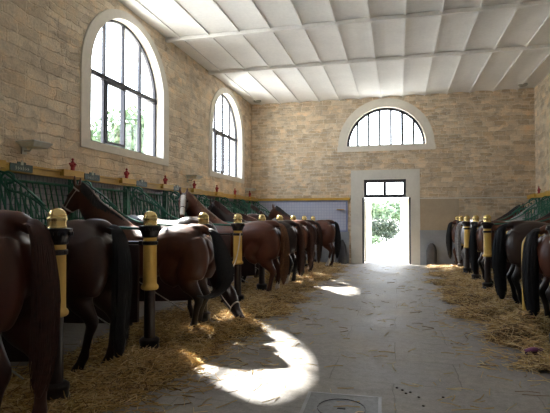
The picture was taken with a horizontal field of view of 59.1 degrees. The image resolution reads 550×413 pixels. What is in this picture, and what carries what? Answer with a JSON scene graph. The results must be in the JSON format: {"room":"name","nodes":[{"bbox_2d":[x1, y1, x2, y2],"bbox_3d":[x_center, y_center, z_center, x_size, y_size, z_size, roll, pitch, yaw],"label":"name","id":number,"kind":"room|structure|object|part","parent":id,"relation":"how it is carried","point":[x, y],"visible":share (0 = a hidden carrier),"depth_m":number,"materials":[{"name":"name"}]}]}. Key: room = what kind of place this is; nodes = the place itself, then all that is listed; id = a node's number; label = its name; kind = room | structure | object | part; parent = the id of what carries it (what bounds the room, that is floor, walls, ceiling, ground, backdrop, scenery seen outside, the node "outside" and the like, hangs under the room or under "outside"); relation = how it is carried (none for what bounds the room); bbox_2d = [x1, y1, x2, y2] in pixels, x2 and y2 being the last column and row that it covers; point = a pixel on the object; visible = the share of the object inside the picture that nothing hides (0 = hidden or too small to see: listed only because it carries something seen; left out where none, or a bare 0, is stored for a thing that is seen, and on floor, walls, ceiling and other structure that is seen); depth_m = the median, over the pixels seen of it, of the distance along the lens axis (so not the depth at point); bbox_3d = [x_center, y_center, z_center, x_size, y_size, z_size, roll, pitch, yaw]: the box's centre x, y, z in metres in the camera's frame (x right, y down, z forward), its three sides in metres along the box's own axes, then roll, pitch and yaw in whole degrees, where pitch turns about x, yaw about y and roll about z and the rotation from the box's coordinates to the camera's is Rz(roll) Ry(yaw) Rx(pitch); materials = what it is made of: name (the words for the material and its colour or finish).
{"room":"farm building","nodes":[
{"label":"farm building","id":0,"kind":"room"},
{"bbox_2d":[0,0,251,196],"bbox_3d":[-3.935,-1.222,7.195,0.450,6.000,23.950,0,-1,14],"label":"wall","id":1,"kind":"structure","parent":0,"point":[41,41],"depth_m":8.17,"materials":[{"name":"beige brick"}]},
{"bbox_2d":[16,139,52,154],"bbox_3d":[-3.539,-0.861,7.111,0.356,0.178,0.400,0,-1,14],"label":"wall lamp","id":2,"kind":"object","parent":1,"relation":"attached to","point":[24,144],"visible":1,"depth_m":7.02,"materials":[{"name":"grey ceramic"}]},
{"bbox_2d":[80,9,168,165],"bbox_3d":[-3.192,-2.478,10.118,0.490,2.956,3.320,0,-1,14],"label":"window","id":3,"kind":"structure","parent":1,"relation":"in","point":[150,65],"depth_m":10.19,"materials":[{"name":"stone"}]},
{"bbox_3d":[-3.177,-2.478,10.114,0.100,2.656,2.800,0,-1,14],"label":"frame","id":4,"kind":"part","parent":3,"relation":"part of","materials":[{"name":"metal"}]},
{"bbox_2d":[1,173,251,223],"bbox_3d":[-3.761,0.021,6.887,0.024,1.020,23.500,0,-1,14],"label":"trim","id":5,"kind":"structure","parent":1,"relation":"attached to","point":[19,176],"depth_m":7.88,"materials":[{"name":"green metal"}]},
{"bbox_2d":[0,160,258,200],"bbox_3d":[-3.614,-0.529,6.817,0.350,0.135,23.410,0,-1,14],"label":"trim","id":6,"kind":"structure","parent":1,"relation":"attached to","point":[4,166],"depth_m":8.85,"materials":[{"name":"yellow paint"}]},
{"bbox_2d":[69,158,76,170],"bbox_3d":[-3.332,-0.675,7.993,0.152,0.245,0.114,1,-2,-43],"label":"ornament","id":7,"kind":"object","parent":6,"relation":"on","point":[72,164],"visible":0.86,"depth_m":7.97,"materials":[{"name":"red paint"}]},
{"bbox_2d":[124,168,129,177],"bbox_3d":[-2.929,-0.635,9.582,0.152,0.245,0.114,1,-2,-43],"label":"ornament","id":8,"kind":"object","parent":6,"relation":"on","point":[126,173],"visible":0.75,"depth_m":9.55,"materials":[{"name":"red paint"}]},
{"bbox_2d":[186,175,202,182],"bbox_3d":[-2.125,-0.723,12.683,0.356,0.178,0.400,0,-1,14],"label":"wall lamp","id":9,"kind":"object","parent":1,"relation":"attached to","point":[192,177],"visible":1,"depth_m":12.56,"materials":[{"name":"grey metal"}]},
{"bbox_2d":[209,88,244,183],"bbox_3d":[-1.739,-2.336,15.845,0.490,2.956,3.320,0,-1,14],"label":"window","id":10,"kind":"structure","parent":1,"relation":"in","point":[236,143],"depth_m":16.44,"materials":[{"name":"stone"}]},
{"bbox_3d":[-1.724,-2.336,15.841,0.100,2.656,2.800,0,-1,14],"label":"frame","id":11,"kind":"part","parent":10,"relation":"part of","materials":[{"name":"metal"}]},
{"bbox_2d":[245,188,255,192],"bbox_3d":[-0.896,-0.563,17.527,0.356,0.178,0.400,0,-1,14],"label":"wall lamp","id":12,"kind":"object","parent":1,"relation":"attached to","point":[246,189],"visible":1,"depth_m":17.36,"materials":[{"name":"grey metal"}]},
{"bbox_2d":[165,0,549,42],"bbox_3d":[2.111,-3.998,10.399,9.730,0.090,0.120,0,-1,14],"label":"beam","id":13,"kind":"structure","parent":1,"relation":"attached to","point":[540,3],"depth_m":10.39,"materials":[{"name":"white paint"}]},
{"bbox_2d":[208,44,549,74],"bbox_3d":[2.775,-3.934,13.016,9.730,0.090,0.120,0,-1,14],"label":"beam","id":14,"kind":"structure","parent":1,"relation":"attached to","point":[545,46],"depth_m":12.93,"materials":[{"name":"white paint"}]},
{"bbox_2d":[10,262,549,412],"bbox_3d":[0.993,1.845,5.843,10.630,0.200,24.400,0,-1,14],"label":"floor","id":15,"kind":"structure","parent":0,"point":[424,365],"depth_m":5.43,"materials":[{"name":"concrete"}]},
{"bbox_2d":[1,335,28,379],"bbox_3d":[-3.132,0.576,4.526,2.256,2.274,0.100,0,-1,14],"label":"wall","id":16,"kind":"structure","parent":15,"relation":"on","point":[13,354],"depth_m":4.27,"materials":[{"name":"black paint"}]},
{"bbox_2d":[0,210,60,412],"bbox_3d":[-2.816,0.575,3.618,2.741,2.239,0.683,0,-1,13],"label":"horse","id":17,"kind":"object","parent":15,"relation":"on","point":[30,295],"visible":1,"depth_m":3.26},
{"bbox_2d":[46,208,73,406],"bbox_3d":[-1.901,0.859,4.207,0.277,1.692,0.274,0,-1,14],"label":"post","id":18,"kind":"object","parent":15,"relation":"on","point":[56,218],"visible":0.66,"depth_m":4.16,"materials":[{"name":"black paint"}]},
{"bbox_2d":[0,170,139,325],"bbox_3d":[-2.729,0.615,6.116,2.256,2.274,0.100,0,-1,14],"label":"wall","id":19,"kind":"structure","parent":15,"relation":"on","point":[71,317],"depth_m":6.02,"materials":[{"name":"green metal"}]},
{"bbox_2d":[9,160,32,172],"bbox_3d":[-3.499,-0.559,6.701,0.018,0.156,0.420,0,-1,14],"label":"name plate","id":20,"kind":"object","parent":19,"relation":"attached to","point":[21,166],"visible":1,"depth_m":6.69,"materials":[{"name":"grey metal"}]},
{"bbox_2d":[1,178,72,225],"bbox_3d":[-3.567,-0.071,7.191,0.120,0.802,1.649,0,-1,14],"label":"grille","id":21,"kind":"object","parent":19,"relation":"in","point":[69,185],"visible":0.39,"depth_m":7.34,"materials":[{"name":"green metal"}]},
{"bbox_3d":[-2.620,-0.093,6.106,2.031,0.766,0.034,0,-1,14],"label":"swan neck rail","id":22,"kind":"part","parent":19,"relation":"part of","materials":[{"name":"green metal"}]},
{"bbox_2d":[71,180,192,310],"bbox_3d":[-2.326,0.654,7.705,2.256,2.274,0.100,0,-1,14],"label":"wall","id":23,"kind":"structure","parent":15,"relation":"on","point":[164,292],"depth_m":7.53,"materials":[{"name":"black paint"}]},
{"bbox_2d":[84,171,99,180],"bbox_3d":[-3.106,-0.521,8.252,0.018,0.156,0.420,0,-1,14],"label":"name plate","id":24,"kind":"object","parent":23,"relation":"attached to","point":[91,176],"visible":1,"depth_m":8.23,"materials":[{"name":"grey metal"}]},
{"bbox_2d":[76,181,127,219],"bbox_3d":[-3.164,-0.032,8.780,0.120,0.802,1.649,0,-1,14],"label":"grille","id":25,"kind":"object","parent":23,"relation":"in","point":[124,187],"visible":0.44,"depth_m":9.22,"materials":[{"name":"green metal"}]},
{"bbox_3d":[-3.131,-0.043,8.772,0.040,0.760,1.551,0,-1,14],"label":"rail","id":26,"kind":"part","parent":25,"relation":"part of","materials":[{"name":"green metal"}]},
{"bbox_3d":[-2.217,-0.053,7.695,2.031,0.766,0.034,0,-1,14],"label":"swan neck rail","id":27,"kind":"part","parent":23,"relation":"part of","materials":[{"name":"green metal"}]},
{"bbox_2d":[61,176,233,329],"bbox_3d":[-1.849,0.660,6.904,2.710,2.234,0.722,-1,-2,23],"label":"horse","id":28,"kind":"object","parent":15,"relation":"on","point":[186,256],"visible":0.81,"depth_m":6.46},
{"bbox_2d":[138,211,161,348],"bbox_3d":[-1.498,0.898,5.796,0.277,1.692,0.274,0,-1,14],"label":"post","id":29,"kind":"object","parent":15,"relation":"on","point":[149,230],"visible":0.96,"depth_m":5.73,"materials":[{"name":"black paint"}]},
{"bbox_2d":[0,260,353,412],"bbox_3d":[-0.239,1.727,10.013,2.914,0.303,15.196,0,-1,14],"label":"bedding","id":30,"kind":"object","parent":15,"relation":"on","point":[138,372],"visible":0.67,"depth_m":5.38,"materials":[{"name":"yellow plant"}]},
{"bbox_2d":[46,219,132,371],"bbox_3d":[-2.619,0.867,5.238,2.398,1.736,0.696,0,-1,13],"label":"horse","id":31,"kind":"object","parent":30,"relation":"on","point":[98,258],"visible":0.68,"depth_m":4.86},
{"bbox_2d":[178,188,289,293],"bbox_3d":[-0.867,0.728,9.849,2.341,2.228,0.716,0,-1,8],"label":"horse","id":32,"kind":"object","parent":30,"relation":"on","point":[263,243],"visible":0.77,"depth_m":9.57},
{"bbox_2d":[207,198,304,284],"bbox_3d":[-0.550,0.837,11.551,2.576,2.107,0.646,0,-1,17],"label":"horse","id":33,"kind":"object","parent":30,"relation":"on","point":[296,237],"visible":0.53,"depth_m":11.19},
{"bbox_2d":[244,204,322,271],"bbox_3d":[0.145,0.945,14.650,2.606,2.045,0.646,0,-1,13],"label":"horse","id":34,"kind":"object","parent":30,"relation":"on","point":[318,238],"visible":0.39,"depth_m":14.34},
{"bbox_2d":[268,204,340,266],"bbox_3d":[0.909,0.952,16.196,2.581,2.107,0.646,0,-1,16],"label":"horse","id":35,"kind":"object","parent":30,"relation":"on","point":[330,233],"visible":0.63,"depth_m":15.80},
{"bbox_2d":[126,186,230,288],"bbox_3d":[-1.923,0.694,9.294,2.256,2.274,0.100,0,-1,14],"label":"wall","id":36,"kind":"structure","parent":15,"relation":"on","point":[226,236],"depth_m":9.45,"materials":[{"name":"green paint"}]},
{"bbox_2d":[136,180,146,186],"bbox_3d":[-2.703,-0.481,9.841,0.018,0.156,0.420,0,-1,14],"label":"name plate","id":37,"kind":"object","parent":36,"relation":"attached to","point":[141,183],"visible":1,"depth_m":9.82,"materials":[{"name":"grey metal"}]},
{"bbox_2d":[127,187,165,219],"bbox_3d":[-2.760,0.007,10.370,0.120,0.802,1.649,0,-1,14],"label":"grille","id":38,"kind":"object","parent":36,"relation":"in","point":[164,192],"visible":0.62,"depth_m":10.51,"materials":[{"name":"green metal"}]},
{"bbox_3d":[-1.814,-0.014,9.284,2.031,0.766,0.034,0,-1,14],"label":"swan neck rail","id":39,"kind":"part","parent":36,"relation":"part of","materials":[{"name":"green metal"}]},
{"bbox_2d":[123,215,244,319],"bbox_3d":[-1.564,0.965,7.802,2.677,1.663,0.748,-1,-2,21],"label":"horse","id":40,"kind":"object","parent":15,"relation":"on","point":[229,297],"visible":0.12,"depth_m":7.54},
{"bbox_2d":[198,212,211,322],"bbox_3d":[-1.095,0.937,7.385,0.277,1.692,0.274,0,-1,14],"label":"post","id":41,"kind":"object","parent":15,"relation":"on","point":[203,218],"visible":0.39,"depth_m":7.33,"materials":[{"name":"gold metal"}]},
{"bbox_2d":[210,233,240,266],"bbox_3d":[-0.790,0.765,8.159,0.072,0.615,1.479,0,-1,14],"label":"rope","id":42,"kind":"object","parent":41,"relation":"hanging from","point":[240,233],"visible":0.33,"depth_m":8.67,"materials":[{"name":"fabric"}]},
{"bbox_2d":[162,191,255,282],"bbox_3d":[-1.520,0.733,10.883,2.256,2.274,0.100,0,-1,14],"label":"wall","id":43,"kind":"structure","parent":15,"relation":"on","point":[247,268],"depth_m":11.04,"materials":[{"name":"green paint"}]},
{"bbox_2d":[173,184,180,190],"bbox_3d":[-2.300,-0.442,11.430,0.018,0.156,0.420,0,-1,14],"label":"name plate","id":44,"kind":"object","parent":43,"relation":"attached to","point":[176,188],"visible":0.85,"depth_m":11.38,"materials":[{"name":"grey metal"}]},
{"bbox_2d":[166,191,194,219],"bbox_3d":[-2.357,0.047,11.959,0.120,0.802,1.649,0,-1,14],"label":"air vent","id":45,"kind":"object","parent":43,"relation":"in","point":[166,191],"visible":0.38,"depth_m":11.59,"materials":[{"name":"green metal"}]},
{"bbox_3d":[-1.411,0.025,10.873,2.031,0.766,0.034,0,-1,14],"label":"swan neck rail","id":46,"kind":"part","parent":43,"relation":"part of","materials":[{"name":"green metal"}]},
{"bbox_2d":[217,197,243,213],"bbox_3d":[-0.714,0.812,14.062,2.256,2.274,0.100,0,-1,14],"label":"wall","id":47,"kind":"structure","parent":15,"relation":"on","point":[225,198],"depth_m":14.23,"materials":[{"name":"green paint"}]},
{"bbox_2d":[217,197,235,211],"bbox_3d":[-1.551,0.126,15.137,0.120,0.802,1.649,0,-1,14],"label":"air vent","id":48,"kind":"object","parent":47,"relation":"in","point":[217,197],"visible":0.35,"depth_m":15.44,"materials":[{"name":"green metal"}]},
{"bbox_2d":[195,194,267,274],"bbox_3d":[-1.117,0.772,12.472,2.256,2.274,0.100,0,-1,14],"label":"wall","id":49,"kind":"structure","parent":15,"relation":"on","point":[205,197],"depth_m":12.65,"materials":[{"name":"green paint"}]},
{"bbox_2d":[195,195,217,206],"bbox_3d":[-1.954,0.086,13.548,0.120,0.802,1.649,0,-1,14],"label":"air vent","id":50,"kind":"object","parent":49,"relation":"in","point":[216,198],"visible":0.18,"depth_m":13.49,"materials":[{"name":"green metal"}]},
{"bbox_3d":[-1.008,0.065,12.462,2.031,0.766,0.034,0,-1,14],"label":"swan neck rail","id":51,"kind":"part","parent":49,"relation":"part of","materials":[{"name":"green metal"}]},
{"bbox_2d":[230,214,244,302],"bbox_3d":[-0.691,0.977,8.975,0.277,1.692,0.274,0,-1,14],"label":"post","id":52,"kind":"object","parent":15,"relation":"on","point":[237,225],"visible":0.83,"depth_m":8.91,"materials":[{"name":"black paint"}]},
{"bbox_2d":[233,199,259,214],"bbox_3d":[-0.310,0.851,15.651,2.256,2.274,0.100,0,-1,14],"label":"wall","id":53,"kind":"structure","parent":15,"relation":"on","point":[244,203],"depth_m":15.85,"materials":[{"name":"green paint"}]},
{"bbox_2d":[235,199,249,213],"bbox_3d":[-1.148,0.165,16.726,0.120,0.802,1.649,0,-1,14],"label":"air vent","id":54,"kind":"object","parent":53,"relation":"in","point":[235,199],"visible":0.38,"depth_m":16.91,"materials":[{"name":"green metal"}]},
{"bbox_2d":[256,214,266,290],"bbox_3d":[-0.288,1.016,10.564,0.277,1.692,0.274,0,-1,14],"label":"post","id":55,"kind":"object","parent":15,"relation":"on","point":[262,285],"visible":0.32,"depth_m":10.50,"materials":[{"name":"metal"}]},
{"bbox_2d":[233,212,313,277],"bbox_3d":[-0.224,1.029,13.088,2.597,1.800,0.646,0,-1,14],"label":"horse","id":56,"kind":"object","parent":15,"relation":"on","point":[308,234],"visible":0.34,"depth_m":12.76},
{"bbox_2d":[248,201,307,253],"bbox_3d":[0.093,0.891,17.240,2.256,2.274,0.100,0,-1,14],"label":"wall","id":57,"kind":"structure","parent":15,"relation":"on","point":[255,205],"depth_m":17.42,"materials":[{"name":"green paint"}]},
{"bbox_2d":[275,215,282,280],"bbox_3d":[0.115,1.056,12.153,0.277,1.692,0.274,0,-1,14],"label":"post","id":58,"kind":"object","parent":15,"relation":"on","point":[279,217],"visible":0.17,"depth_m":12.10,"materials":[{"name":"gold metal"}]},
{"bbox_2d":[290,215,297,272],"bbox_3d":[0.518,1.095,13.742,0.277,1.692,0.274,0,-1,14],"label":"post","id":59,"kind":"object","parent":15,"relation":"on","point":[293,217],"visible":0.22,"depth_m":13.69,"materials":[{"name":"gold metal"}]},
{"bbox_2d":[301,216,307,266],"bbox_3d":[0.921,1.134,15.331,0.277,1.692,0.274,0,-1,14],"label":"post","id":60,"kind":"object","parent":15,"relation":"on","point":[303,217],"visible":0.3,"depth_m":15.27,"materials":[{"name":"gold metal"}]},
{"bbox_2d":[310,216,315,261],"bbox_3d":[1.324,1.174,16.921,0.277,1.692,0.274,0,-1,14],"label":"post","id":61,"kind":"object","parent":15,"relation":"on","point":[312,217],"visible":0.21,"depth_m":16.87,"materials":[{"name":"gold metal"}]},
{"bbox_2d":[299,391,381,412],"bbox_3d":[0.557,1.696,4.068,0.660,0.015,0.678,0,-1,13],"label":"floor hatch","id":62,"kind":"object","parent":15,"relation":"in","point":[315,402],"visible":1,"depth_m":4.18,"materials":[{"name":"metal"}]},
{"bbox_2d":[132,266,549,412],"bbox_3d":[2.193,1.820,9.256,4.080,0.035,14.052,0,-1,14],"label":"straw","id":63,"kind":"object","parent":15,"relation":"on","point":[482,349],"visible":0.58,"depth_m":5.29,"materials":[{"name":"gold plant"}]},
{"bbox_2d":[338,240,346,263],"bbox_3d":[2.394,1.603,17.258,0.300,0.850,0.220,0,-1,14],"label":"guard stone","id":64,"kind":"object","parent":15,"relation":"on","point":[342,259],"visible":0.78,"depth_m":17.17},
{"bbox_2d":[426,243,436,264],"bbox_3d":[5.331,1.651,16.511,0.340,0.800,0.220,0,-1,14],"label":"guard stone","id":65,"kind":"object","parent":15,"relation":"on","point":[431,253],"visible":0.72,"depth_m":16.43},
{"bbox_2d":[456,216,463,267],"bbox_3d":[5.857,1.132,15.256,0.277,1.692,0.274,0,-1,14],"label":"post","id":66,"kind":"object","parent":15,"relation":"on","point":[460,218],"visible":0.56,"depth_m":15.19,"materials":[{"name":"gold metal"}]},
{"bbox_2d":[462,215,471,274],"bbox_3d":[5.520,1.099,13.928,0.277,1.692,0.274,0,-1,14],"label":"post","id":67,"kind":"object","parent":15,"relation":"on","point":[466,223],"visible":0.83,"depth_m":13.87,"materials":[{"name":"gold metal"}]},
{"bbox_2d":[470,215,481,279],"bbox_3d":[5.117,1.060,12.339,0.277,1.692,0.274,0,-1,14],"label":"post","id":68,"kind":"object","parent":15,"relation":"on","point":[475,219],"visible":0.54,"depth_m":12.28,"materials":[{"name":"metal"}]},
{"bbox_2d":[414,263,549,373],"bbox_3d":[4.934,1.720,10.455,3.758,0.338,11.794,0,-1,14],"label":"bedding","id":69,"kind":"object","parent":15,"relation":"on","point":[511,328],"visible":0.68,"depth_m":7.48,"materials":[{"name":"beige plant"}]},
{"bbox_2d":[469,212,549,284],"bbox_3d":[5.891,0.832,11.321,2.586,2.107,0.646,0,-1,14],"label":"horse","id":70,"kind":"object","parent":69,"relation":"on","point":[476,239],"visible":0.41,"depth_m":11.51},
{"bbox_2d":[521,234,543,313],"bbox_3d":[5.016,1.086,7.287,2.390,1.350,0.060,0,-1,14],"label":"post","id":71,"kind":"object","parent":69,"relation":"on","point":[523,303],"visible":0.27,"depth_m":7.56,"materials":[{"name":"yellow paint"}]},
{"bbox_2d":[524,347,543,354],"bbox_3d":[2.983,1.666,5.580,0.232,0.087,0.104,0,-1,-14],"label":"brush","id":72,"kind":"object","parent":69,"relation":"on","point":[531,349],"visible":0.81,"depth_m":5.54,"materials":[{"name":"purple plastic"}]},
{"bbox_2d":[446,203,527,265],"bbox_3d":[6.831,0.935,15.525,2.590,2.107,0.646,0,-1,13],"label":"horse","id":73,"kind":"object","parent":15,"relation":"on","point":[450,234],"visible":0.36,"depth_m":15.58},
{"bbox_2d":[481,214,493,289],"bbox_3d":[4.714,1.021,10.750,0.277,1.692,0.274,0,-1,14],"label":"post","id":74,"kind":"object","parent":15,"relation":"on","point":[487,225],"visible":0.94,"depth_m":10.69,"materials":[{"name":"gold metal"}]},
{"bbox_2d":[455,203,541,267],"bbox_3d":[6.681,0.933,14.313,2.610,2.054,0.646,0,-1,16],"label":"horse","id":75,"kind":"object","parent":15,"relation":"on","point":[459,234],"visible":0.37,"depth_m":14.55},
{"bbox_2d":[479,196,549,256],"bbox_3d":[6.752,0.801,13.623,2.256,2.274,0.100,0,-1,14],"label":"wall","id":76,"kind":"structure","parent":15,"relation":"on","point":[544,197],"depth_m":13.51,"materials":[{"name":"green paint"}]},
{"bbox_3d":[6.643,0.095,13.668,2.031,0.766,0.034,0,-1,14],"label":"swan neck rail","id":77,"kind":"part","parent":76,"relation":"part of","materials":[{"name":"green metal"}]},
{"bbox_2d":[538,198,549,215],"bbox_3d":[7.983,0.102,14.174,0.120,0.802,1.649,0,-1,14],"label":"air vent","id":78,"kind":"object","parent":76,"relation":"in","point":[538,198],"visible":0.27,"depth_m":14.47,"materials":[{"name":"green metal"}]},
{"bbox_2d":[491,204,549,272],"bbox_3d":[6.349,0.762,12.034,2.256,2.274,0.100,0,-1,14],"label":"wall","id":79,"kind":"structure","parent":15,"relation":"on","point":[545,208],"depth_m":11.98,"materials":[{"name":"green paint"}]},
{"bbox_3d":[6.240,0.055,12.079,2.031,0.766,0.034,0,-1,14],"label":"swan neck rail","id":80,"kind":"part","parent":79,"relation":"part of","materials":[{"name":"green metal"}]},
{"bbox_2d":[492,220,548,304],"bbox_3d":[5.172,0.984,8.324,2.664,1.654,0.646,0,-1,18],"label":"horse","id":81,"kind":"object","parent":15,"relation":"on","point":[507,246],"visible":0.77,"depth_m":8.57},
{"bbox_2d":[499,197,542,220],"bbox_3d":[7.089,0.834,14.951,2.256,2.274,0.100,0,-1,14],"label":"wall","id":82,"kind":"structure","parent":15,"relation":"on","point":[525,207],"depth_m":14.82,"materials":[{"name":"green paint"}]},
{"bbox_2d":[494,218,549,278],"bbox_3d":[5.946,0.722,10.445,2.256,2.274,0.100,0,-1,14],"label":"wall","id":83,"kind":"structure","parent":15,"relation":"on","point":[508,264],"depth_m":10.62,"materials":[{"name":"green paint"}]},
{"bbox_3d":[5.837,0.016,10.490,2.031,0.766,0.034,0,-1,14],"label":"swan neck rail","id":84,"kind":"part","parent":83,"relation":"part of","materials":[{"name":"green metal"}]},
{"bbox_2d":[522,224,549,320],"bbox_3d":[4.825,0.779,6.698,2.572,1.982,0.627,0,-1,16],"label":"horse","id":85,"kind":"object","parent":15,"relation":"on","point":[536,252],"visible":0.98,"depth_m":6.93},
{"bbox_2d":[546,225,549,342],"bbox_3d":[3.505,0.902,5.982,0.277,1.692,0.274,0,-1,14],"label":"post","id":86,"kind":"object","parent":15,"relation":"on","point":[547,226],"visible":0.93,"depth_m":6.01,"materials":[{"name":"black paint"}]},
{"bbox_2d":[118,0,549,104],"bbox_3d":[0.900,-4.263,5.811,10.240,0.290,24.100,0,-1,14],"label":"ceiling","id":87,"kind":"structure","parent":0,"point":[526,27],"depth_m":11.99,"materials":[{"name":"white paint"}]},
{"bbox_2d":[252,88,535,262],"bbox_3d":[3.887,-0.971,17.330,10.630,6.000,0.450,0,-1,14],"label":"wall","id":88,"kind":"structure","parent":0,"point":[485,140],"depth_m":16.72,"materials":[{"name":"brick"}]},
{"bbox_2d":[252,202,345,229],"bbox_3d":[0.863,0.342,17.820,3.610,1.120,0.024,0,-1,14],"label":"tile panel","id":89,"kind":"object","parent":88,"relation":"attached to","point":[320,210],"depth_m":17.66,"materials":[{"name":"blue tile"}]},
{"bbox_2d":[252,200,347,231],"bbox_3d":[0.861,0.349,17.814,3.610,1.135,0.036,0,-1,14],"label":"trim","id":90,"kind":"structure","parent":88,"relation":"attached to","point":[346,201],"depth_m":17.48,"materials":[{"name":"blue tile"}]},
{"bbox_2d":[258,198,349,200],"bbox_3d":[0.894,-0.259,17.798,3.690,0.090,0.080,0,-1,14],"label":"trim","id":91,"kind":"structure","parent":88,"relation":"attached to","point":[270,199],"depth_m":17.75,"materials":[{"name":"yellow paint"}]},
{"bbox_2d":[306,232,348,262],"bbox_3d":[0.881,1.481,17.783,3.650,1.120,0.032,0,-1,14],"label":"trim","id":92,"kind":"structure","parent":88,"relation":"attached to","point":[344,235],"depth_m":17.43,"materials":[{"name":"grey paint"}]},
{"bbox_2d":[351,169,419,264],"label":"door","id":93,"kind":"structure","parent":88,"relation":"in","point":[409,233],"depth_m":17.25,"materials":[{"name":"grey stone"}]},
{"bbox_3d":[3.950,0.531,17.194,1.720,2.990,0.210,0,-1,14],"label":"frame","id":94,"kind":"part","parent":93,"relation":"part of","materials":[{"name":"metal"}]},
{"bbox_2d":[337,98,435,151],"bbox_3d":[3.947,-2.891,17.352,3.380,1.860,0.490,0,-1,14],"label":"window","id":95,"kind":"structure","parent":88,"relation":"in","point":[417,117],"depth_m":17.17,"materials":[{"name":"stone"}]},
{"bbox_3d":[3.941,-2.844,17.326,2.740,1.375,0.080,0,-1,14],"label":"frame","id":96,"kind":"part","parent":95,"relation":"part of","materials":[{"name":"metal"}]},
{"bbox_2d":[367,261,406,262],"bbox_3d":[4.098,2.100,17.742,2.200,0.100,0.700,0,-1,14],"label":"trim","id":97,"kind":"structure","parent":88,"relation":"attached to","point":[367,261],"depth_m":17.76,"materials":[{"name":"white"}]},
{"bbox_2d":[420,230,454,264],"bbox_3d":[6.774,1.404,16.290,3.650,1.200,0.032,0,-1,14],"label":"trim","id":98,"kind":"structure","parent":88,"relation":"attached to","point":[437,237],"depth_m":16.59,"materials":[{"name":"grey paint"}]},
{"bbox_2d":[420,199,458,229],"bbox_3d":[5.622,0.292,16.614,1.270,1.100,0.024,0,-1,14],"label":"panel","id":99,"kind":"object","parent":88,"relation":"attached to","point":[435,214],"depth_m":16.61,"materials":[{"name":"beige paint"}]},
{"bbox_2d":[420,197,526,198],"bbox_3d":[6.775,-0.295,16.336,3.650,0.035,0.024,0,-1,14],"label":"trim","id":100,"kind":"structure","parent":88,"relation":"attached to","point":[446,197],"depth_m":16.37,"materials":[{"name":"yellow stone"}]},
{"bbox_2d":[534,73,549,192],"bbox_3d":[5.932,-1.284,4.693,0.450,6.000,23.950,0,-1,14],"label":"wall","id":101,"kind":"structure","parent":0,"point":[542,90],"depth_m":15.10,"materials":[{"name":"beige brick"}]},
{"bbox_2d":[526,191,549,198],"bbox_3d":[5.478,-0.586,4.512,0.350,0.135,23.410,0,-1,14],"label":"trim","id":102,"kind":"structure","parent":101,"relation":"attached to","point":[546,193],"depth_m":14.57,"materials":[{"name":"yellow paint"}]},
{"label":"outside","id":103,"kind":"structure","parent":0,"visible":0},
{"bbox_2d":[371,226,402,261],"bbox_3d":[14.749,3.161,58.099,300.000,0.001,320.000,0,-1,14],"label":"ground","id":104,"kind":"structure","parent":103,"point":[390,251],"depth_m":25.30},
{"bbox_2d":[91,104,144,153],"bbox_3d":[-11.107,-2.302,35.382,6.282,10.010,5.954,0,-1,12],"label":"tree","id":105,"kind":"object","parent":104,"relation":"on","point":[131,127],"visible":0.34,"depth_m":33.99,"materials":[{"name":"green plant"}]},
{"bbox_2d":[364,235,383,246],"bbox_3d":[5.690,1.993,28.485,1.523,0.745,0.962,0,-1,14],"label":"shrub","id":106,"kind":"object","parent":104,"relation":"on","point":[374,239],"visible":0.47,"depth_m":28.39,"materials":[{"name":"green plant"}]},
{"bbox_2d":[371,202,397,221],"bbox_3d":[9.366,1.043,57.269,9.701,4.434,8.062,0,-1,-2],"label":"tree","id":107,"kind":"object","parent":104,"relation":"on","point":[378,211],"visible":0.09,"depth_m":55.09,"materials":[{"name":"green plant"}]},
{"bbox_2d":[371,216,399,241],"bbox_3d":[7.898,1.700,37.209,3.557,2.048,2.845,0,-1,14],"label":"shrub","id":108,"kind":"object","parent":104,"relation":"on","point":[389,228],"visible":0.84,"depth_m":36.40,"materials":[{"name":"green plant"}]},
{"bbox_2d":[379,199,399,221],"bbox_3d":[19.550,1.201,66.813,11.932,4.588,7.539,0,-1,14],"label":"tree","id":109,"kind":"object","parent":104,"relation":"on","point":[396,204],"visible":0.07,"depth_m":66.02,"materials":[{"name":"green plant"}]}
]}

